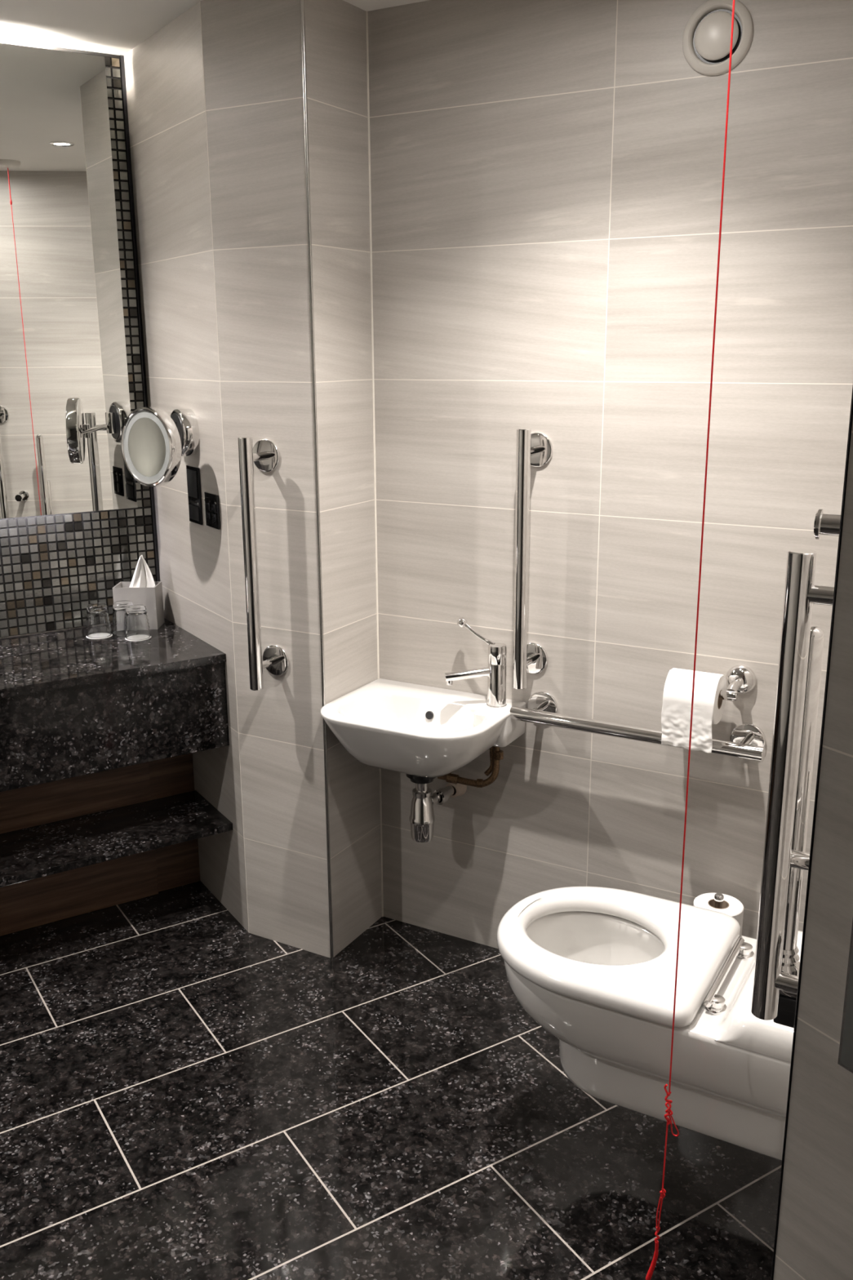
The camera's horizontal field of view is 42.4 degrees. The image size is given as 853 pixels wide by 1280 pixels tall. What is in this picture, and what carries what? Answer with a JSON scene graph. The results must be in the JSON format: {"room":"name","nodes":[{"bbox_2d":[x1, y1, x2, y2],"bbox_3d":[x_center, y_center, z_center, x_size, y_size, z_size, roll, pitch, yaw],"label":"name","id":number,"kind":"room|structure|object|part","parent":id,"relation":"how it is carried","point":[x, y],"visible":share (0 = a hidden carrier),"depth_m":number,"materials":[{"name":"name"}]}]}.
{"room":"accessible bathroom","nodes":[
{"label":"accessible bathroom","id":0,"kind":"room"},
{"bbox_2d":[0,39,117,638],"bbox_3d":[-2.131,-0.216,2.440,3.100,2.309,0.100,-10,17,-31],"label":"wall","id":1,"kind":"structure","parent":0,"point":[0,39],"depth_m":3.09,"materials":[{"name":"beige stone"}]},
{"bbox_2d":[0,43,137,519],"bbox_3d":[-1.546,-0.821,2.554,1.678,1.156,0.061,-10,17,-31],"label":"wall mirror","id":2,"kind":"object","parent":1,"relation":"attached to","point":[65,407],"visible":1,"depth_m":2.88,"materials":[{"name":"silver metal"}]},
{"bbox_2d":[0,40,159,637],"bbox_3d":[-1.759,-0.644,2.507,2.280,1.518,0.009,-9,17,-31],"label":"backsplash","id":3,"kind":"structure","parent":1,"relation":"attached to","point":[53,566],"depth_m":3.08,"materials":[{"name":"black tile"}]},
{"bbox_3d":[-0.798,-0.805,3.090,0.010,1.518,0.006,-10,17,-31],"label":"edge trim","id":4,"kind":"part","parent":3,"relation":"part of","materials":[{"name":"black metal"}]},
{"bbox_2d":[124,1,248,932],"bbox_3d":[-0.603,-0.373,2.996,0.100,2.309,0.554,-10,17,-31],"label":"wall","id":5,"kind":"structure","parent":0,"point":[164,76],"depth_m":2.86,"materials":[{"name":"beige tile"}]},
{"bbox_2d":[120,406,199,486],"bbox_3d":[-0.640,-0.497,2.803,0.197,0.197,0.195,11,19,37],"label":"magnifying mirror","id":6,"kind":"object","parent":5,"relation":"attached to","point":[153,442],"visible":1,"depth_m":2.74,"materials":[{"name":"silver metal"}]},
{"bbox_2d":[186,465,203,524],"bbox_3d":[-0.615,-0.383,2.906,0.008,0.149,0.087,-10,17,-31],"label":"socket","id":7,"kind":"object","parent":5,"relation":"attached to","point":[193,482],"visible":1,"depth_m":2.89,"materials":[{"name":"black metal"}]},
{"bbox_2d":[204,492,220,529],"bbox_3d":[-0.550,-0.331,2.814,0.008,0.087,0.086,-10,17,-31],"label":"light switch","id":8,"kind":"object","parent":5,"relation":"attached to","point":[211,500],"visible":1,"depth_m":2.80,"materials":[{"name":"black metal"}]},
{"bbox_2d":[200,3,248,930],"bbox_3d":[-0.497,-0.307,2.745,0.002,2.309,0.002,8,17,28],"label":"trim","id":9,"kind":"structure","parent":5,"relation":"attached to","point":[200,3],"depth_m":2.70,"materials":[{"name":"plastic"}]},
{"bbox_2d":[0,0,430,55],"bbox_3d":[-0.645,-0.953,0.527,4.150,0.080,4.600,-10,17,-31],"label":"ceiling","id":10,"kind":"structure","parent":0,"point":[113,27],"depth_m":2.58,"materials":[{"name":"paint"}]},
{"bbox_2d":[645,0,735,1279],"bbox_3d":[0.390,-0.014,1.585,0.104,2.290,0.104,8,17,28],"label":"pull cord","id":11,"kind":"object","parent":10,"relation":"hanging from","point":[650,1273],"visible":1,"depth_m":1.61,"materials":[{"name":"red fabric"}]},
{"bbox_3d":[0.394,0.864,1.818,0.004,0.161,0.003,0,15,0],"label":"cord","id":12,"kind":"part","parent":11,"relation":"part of","materials":[{"name":"red fabric"}]},
{"bbox_3d":[0.389,-0.181,1.541,0.002,1.904,0.003,8,17,28],"label":"cord","id":13,"kind":"part","parent":11,"relation":"part of","materials":[{"name":"red fabric"}]},
{"bbox_2d":[200,0,330,957],"bbox_3d":[-0.353,-0.301,2.721,0.276,2.309,0.100,8,17,28],"label":"wall","id":14,"kind":"structure","parent":0,"point":[252,49],"depth_m":2.62,"materials":[{"name":"beige tile"}]},
{"bbox_2d":[237,436,288,690],"bbox_3d":[-0.405,-0.183,2.667,0.084,0.614,0.094,8,17,28],"label":"grab rail","id":15,"kind":"object","parent":14,"relation":"attached to","point":[264,454],"visible":1,"depth_m":2.64,"materials":[{"name":"silver metal"}]},
{"bbox_3d":[-0.404,-0.434,2.609,0.019,0.019,0.066,8,17,28],"label":"post","id":16,"kind":"part","parent":15,"relation":"part of","materials":[{"name":"silver metal"}]},
{"bbox_3d":[-0.398,0.059,2.738,0.019,0.019,0.066,8,17,28],"label":"post","id":17,"kind":"part","parent":15,"relation":"part of","materials":[{"name":"silver metal"}]},
{"bbox_2d":[304,0,382,956],"bbox_3d":[-0.238,-0.308,2.745,0.100,2.309,0.256,8,17,28],"label":"wall","id":18,"kind":"structure","parent":0,"point":[335,34],"depth_m":2.66,"materials":[{"name":"beige tile"}]},
{"bbox_2d":[300,0,333,959],"bbox_3d":[-0.257,-0.274,2.615,0.008,2.309,0.008,8,17,28],"label":"trim","id":19,"kind":"structure","parent":18,"relation":"attached to","point":[302,2],"depth_m":2.56,"materials":[{"name":"metal"}]},
{"bbox_2d":[0,880,782,1279],"bbox_3d":[-0.631,1.356,1.140,4.150,0.080,4.600,-10,17,-31],"label":"floor","id":20,"kind":"structure","parent":0,"point":[187,1093],"depth_m":2.28,"materials":[{"name":"black stone"}]},
{"bbox_2d":[0,617,229,936],"bbox_3d":[-1.625,0.526,2.599,2.290,0.786,0.496,-10,17,-31],"label":"vanity unit","id":21,"kind":"object","parent":20,"relation":"on","point":[88,726],"visible":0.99,"depth_m":2.88,"materials":[{"name":"black stone"}]},
{"bbox_3d":[-1.721,0.530,2.627,2.155,0.764,0.050,-10,17,-31],"label":"panel","id":22,"kind":"part","parent":21,"relation":"part of","materials":[{"name":"brown wood"}]},
{"bbox_2d":[0,617,226,697],"bbox_3d":[-1.627,0.156,2.501,2.289,0.021,0.496,-10,17,-31],"label":"countertop","id":23,"kind":"structure","parent":21,"relation":"on","point":[60,659],"depth_m":2.86,"materials":[{"name":"black stone"}]},
{"bbox_2d":[86,634,112,639],"bbox_3d":[-0.915,-0.012,3.074,0.071,0.001,0.071,8,17,28],"label":"coaster","id":24,"kind":"object","parent":23,"relation":"on","point":[112,634],"visible":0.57,"depth_m":3.05,"materials":[{"name":"white paper"}]},
{"bbox_2d":[85,602,111,638],"bbox_3d":[-0.915,-0.056,3.063,0.070,0.089,0.070,8,17,28],"label":"glass tumbler","id":25,"kind":"object","parent":24,"relation":"on","point":[98,622],"visible":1,"depth_m":3.04,"materials":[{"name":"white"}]},
{"bbox_2d":[111,600,133,635],"bbox_3d":[-0.850,-0.063,3.091,0.070,0.089,0.070,8,17,28],"label":"glass tumbler","id":26,"kind":"object","parent":23,"relation":"on","point":[119,611],"visible":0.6,"depth_m":3.06,"materials":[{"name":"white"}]},
{"bbox_2d":[124,635,151,640],"bbox_3d":[-0.800,-0.006,3.051,0.071,0.001,0.071,8,17,28],"label":"coaster","id":27,"kind":"object","parent":23,"relation":"on","point":[150,636],"visible":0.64,"depth_m":3.02,"materials":[{"name":"white paper"}]},
{"bbox_2d":[124,604,151,639],"bbox_3d":[-0.800,-0.050,3.039,0.070,0.089,0.070,8,17,28],"label":"glass tumbler","id":28,"kind":"object","parent":27,"relation":"on","point":[137,627],"visible":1,"depth_m":3.02,"materials":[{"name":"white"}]},
{"bbox_2d":[112,581,164,629],"bbox_3d":[-0.828,-0.100,3.166,0.120,0.122,0.085,0,15,0],"label":"tissue box","id":29,"kind":"object","parent":23,"relation":"on","point":[152,598],"visible":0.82,"depth_m":3.12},
{"bbox_2d":[128,555,155,587],"bbox_3d":[-0.816,-0.189,3.143,0.096,0.111,0.032,0,15,3],"label":"tissue","id":30,"kind":"object","parent":29,"relation":"on","point":[142,577],"visible":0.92,"depth_m":3.14,"materials":[{"name":"paper"}]},
{"bbox_2d":[0,790,232,887],"bbox_3d":[-1.575,0.646,2.551,2.290,0.021,0.278,-10,17,-31],"label":"shelf","id":31,"kind":"object","parent":21,"relation":"attached to","point":[37,851],"visible":1,"depth_m":2.96,"materials":[{"name":"black stone"}]},
{"bbox_3d":[-0.755,0.367,3.221,0.134,0.764,0.040,-10,17,-31],"label":"filler panel","id":32,"kind":"part","parent":21,"relation":"part of","materials":[{"name":"brown wood"}]},
{"bbox_2d":[368,0,852,948],"bbox_3d":[0.475,-0.262,2.555,1.335,2.309,0.100,8,17,28],"label":"wall","id":33,"kind":"structure","parent":0,"point":[546,175],"depth_m":2.48,"materials":[{"name":"beige tile"}]},
{"bbox_2d":[365,11,383,916],"bbox_3d":[-0.131,-0.331,2.828,0.006,2.309,0.006,8,17,28],"label":"trim","id":34,"kind":"structure","parent":33,"relation":"attached to","point":[366,12],"depth_m":2.75,"materials":[{"name":"plastic"}]},
{"bbox_2d":[320,678,525,777],"bbox_3d":[-0.021,0.238,2.717,0.432,0.152,0.336,8,17,28],"label":"basin","id":35,"kind":"object","parent":33,"relation":"attached to","point":[413,729],"visible":0.95,"depth_m":2.66,"materials":[{"name":"white ceramic"}]},
{"bbox_2d":[406,773,466,843],"bbox_3d":[0.020,0.397,2.832,0.080,0.217,0.185,10,18,35],"label":"trap","id":36,"kind":"object","parent":35,"relation":"attached to","point":[422,817],"visible":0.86,"depth_m":2.78,"materials":[{"name":"silver metal"}]},
{"bbox_2d":[431,785,456,804],"bbox_3d":[0.043,0.398,2.842,0.046,0.040,0.117,8,17,28],"label":"outlet","id":37,"kind":"object","parent":36,"relation":"attached to","point":[440,796],"depth_m":2.82,"materials":[{"name":"silver metal"}]},
{"bbox_2d":[437,746,503,787],"bbox_3d":[0.109,0.296,2.745,0.166,0.145,0.043,2,15,8],"label":"supply hose","id":38,"kind":"object","parent":35,"relation":"attached to","point":[496,754],"visible":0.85,"depth_m":2.74,"materials":[{"name":"metal"}]},
{"bbox_2d":[444,617,506,708],"bbox_3d":[0.119,0.061,2.685,0.143,0.207,0.111,8,17,28],"label":"mixer tap","id":39,"kind":"object","parent":35,"relation":"on","point":[495,672],"visible":1,"depth_m":2.67,"materials":[{"name":"silver metal"}]},
{"bbox_3d":[0.089,-0.043,2.726,0.026,0.027,0.024,8,17,28],"label":"lever knob","id":40,"kind":"part","parent":39,"relation":"part of","materials":[{"name":"silver metal"}]},
{"bbox_3d":[0.103,0.083,2.683,0.117,0.034,0.022,-2,15,-5],"label":"spout","id":41,"kind":"part","parent":39,"relation":"part of","materials":[{"name":"silver metal"}]},
{"bbox_3d":[0.128,-0.013,2.700,0.096,0.049,0.014,12,19,38],"label":"lever","id":42,"kind":"part","parent":39,"relation":"part of","materials":[{"name":"silver metal"}]},
{"bbox_2d":[512,428,553,688],"bbox_3d":[0.237,-0.189,2.597,0.080,0.613,0.094,8,17,28],"label":"grab rail","id":43,"kind":"object","parent":33,"relation":"attached to","point":[535,449],"visible":1,"depth_m":2.56,"materials":[{"name":"silver metal"}]},
{"bbox_3d":[0.243,0.053,2.668,0.019,0.019,0.066,8,17,28],"label":"post","id":44,"kind":"part","parent":43,"relation":"part of","materials":[{"name":"silver metal"}]},
{"bbox_3d":[0.240,-0.436,2.539,0.019,0.019,0.066,8,17,28],"label":"post","id":45,"kind":"part","parent":43,"relation":"part of","materials":[{"name":"silver metal"}]},
{"bbox_2d":[509,691,766,762],"bbox_3d":[0.486,0.206,2.559,0.602,0.080,0.094,8,17,28],"label":"grab rail","id":46,"kind":"object","parent":33,"relation":"attached to","point":[748,741],"visible":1,"depth_m":2.53,"materials":[{"name":"silver metal"}]},
{"bbox_3d":[0.269,0.174,2.686,0.019,0.019,0.066,8,17,28],"label":"post","id":47,"kind":"part","parent":46,"relation":"part of","materials":[{"name":"silver metal"}]},
{"bbox_2d":[661,667,726,753],"bbox_3d":[0.593,0.150,2.437,0.115,0.165,0.111,8,17,28],"label":"toilet roll","id":48,"kind":"object","parent":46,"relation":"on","point":[708,707],"visible":0.98,"depth_m":2.40,"materials":[{"name":"paper"}]},
{"bbox_3d":[0.707,0.234,2.448,0.019,0.019,0.066,8,17,28],"label":"post","id":49,"kind":"part","parent":46,"relation":"part of","materials":[{"name":"silver metal"}]},
{"bbox_2d":[682,0,753,75],"bbox_3d":[0.574,-1.195,2.176,0.140,0.140,0.026,8,17,28],"label":"air vent","id":50,"kind":"object","parent":33,"relation":"in","point":[706,38],"visible":0.99,"depth_m":2.17,"materials":[{"name":"white plastic"}]},
{"bbox_2d":[714,893,724,908],"bbox_3d":[0.682,0.649,2.549,0.060,0.161,0.120,8,17,28],"label":"holder","id":51,"kind":"object","parent":33,"relation":"attached to","point":[718,897],"visible":0.16,"depth_m":2.50,"materials":[{"name":"silver metal"}]},
{"bbox_2d":[693,893,743,935],"bbox_3d":[0.667,0.651,2.523,0.111,0.101,0.111,8,17,28],"label":"toilet roll","id":52,"kind":"object","parent":51,"relation":"on","point":[733,907],"visible":0.28,"depth_m":2.51,"materials":[{"name":"paper"}]},
{"bbox_3d":[0.686,0.648,2.557,0.017,0.124,0.095,8,17,28],"label":"arm","id":53,"kind":"part","parent":51,"relation":"part of","materials":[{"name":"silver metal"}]},
{"bbox_2d":[719,664,756,701],"bbox_3d":[0.632,0.092,2.442,0.177,0.068,0.096,8,17,28],"label":"toilet roll holder","id":54,"kind":"object","parent":33,"relation":"attached to","point":[740,679],"visible":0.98,"depth_m":2.43,"materials":[{"name":"silver metal"}]},
{"bbox_3d":[0.677,0.103,2.414,0.023,0.028,0.069,8,17,28],"label":"arm","id":55,"kind":"part","parent":54,"relation":"part of","materials":[{"name":"silver metal"}]},
{"bbox_2d":[773,419,852,1279],"bbox_3d":[0.911,0.319,0.358,0.100,2.309,1.818,-10,17,-31],"label":"door","id":56,"kind":"structure","parent":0,"point":[815,1237],"depth_m":1.11,"materials":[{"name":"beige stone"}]},
{"bbox_2d":[770,386,852,1279],"bbox_3d":[0.384,0.131,1.075,0.003,2.309,0.003,8,17,28],"label":"trim","id":57,"kind":"structure","parent":56,"relation":"attached to","point":[851,404],"depth_m":1.08,"materials":[{"name":"black metal"}]},
{"bbox_2d":[837,920,852,1072],"bbox_3d":[0.492,0.339,0.946,0.008,0.240,0.300,-10,17,-31],"label":"wall panel","id":58,"kind":"object","parent":56,"relation":"attached to","point":[846,1047],"visible":1,"depth_m":1.08,"materials":[{"name":"metal"}]},
{"bbox_3d":[0.489,0.340,0.945,0.002,0.232,0.292,-10,17,-31],"label":"panel","id":59,"kind":"part","parent":58,"relation":"part of","materials":[{"name":"grey"}]},
{"bbox_3d":[0.752,-0.013,1.612,0.100,2.309,1.330,8,17,28],"label":"wall","id":60,"kind":"structure","parent":0,"visible":0},
{"bbox_2d":[497,886,802,1160],"bbox_3d":[0.458,0.703,2.077,0.678,0.296,0.387,8,17,28],"label":"toilet","id":61,"kind":"object","parent":60,"relation":"attached to","point":[594,967],"visible":0.88,"depth_m":1.97,"materials":[{"name":"white ceramic"}]},
{"bbox_3d":[0.347,0.575,2.107,0.426,0.036,0.387,8,17,28],"label":"seat","id":62,"kind":"part","parent":61,"relation":"part of","materials":[{"name":"white plastic"}]},
{"bbox_3d":[0.545,0.603,2.006,0.013,0.013,0.240,8,17,28],"label":"hinge rod","id":63,"kind":"part","parent":61,"relation":"part of","materials":[{"name":"silver metal"}]},
{"bbox_2d":[751,548,834,1020],"bbox_3d":[0.467,0.196,1.347,0.094,0.613,0.080,8,17,28],"label":"grab rail","id":64,"kind":"object","parent":60,"relation":"attached to","point":[801,593],"visible":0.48,"depth_m":1.34,"materials":[{"name":"silver metal"}]},
{"bbox_3d":[0.476,0.442,1.408,0.066,0.022,0.022,8,17,28],"label":"post","id":65,"kind":"part","parent":64,"relation":"part of","materials":[{"name":"silver metal"}]},
{"bbox_3d":[0.473,-0.051,1.277,0.066,0.022,0.022,8,17,28],"label":"post","id":66,"kind":"part","parent":64,"relation":"part of","materials":[{"name":"silver metal"}]},
{"bbox_2d":[773,625,824,1027],"bbox_3d":[0.552,0.284,1.547,0.114,0.620,0.090,8,17,28],"label":"rail","id":67,"kind":"object","parent":60,"relation":"attached to","point":[790,957],"visible":0.28,"depth_m":1.54,"materials":[{"name":"silver metal"}]},
{"bbox_2d":[790,848,809,870],"bbox_3d":[0.505,0.290,1.434,0.088,0.048,0.048,8,17,28],"label":"peg","id":68,"kind":"object","parent":60,"relation":"attached to","point":[799,860],"visible":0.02,"depth_m":1.43,"materials":[{"name":"silver metal"}]},
{"bbox_2d":[813,508,840,539],"bbox_3d":[0.447,-0.123,1.184,0.052,0.048,0.048,8,17,28],"label":"peg","id":69,"kind":"object","parent":60,"relation":"attached to","point":[824,524],"visible":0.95,"depth_m":1.18,"materials":[{"name":"silver metal"}]},
{"bbox_3d":[0.447,-0.123,1.184,0.046,0.023,0.023,8,17,28],"label":"stem","id":70,"kind":"part","parent":69,"relation":"part of","materials":[{"name":"silver metal"}]}
]}

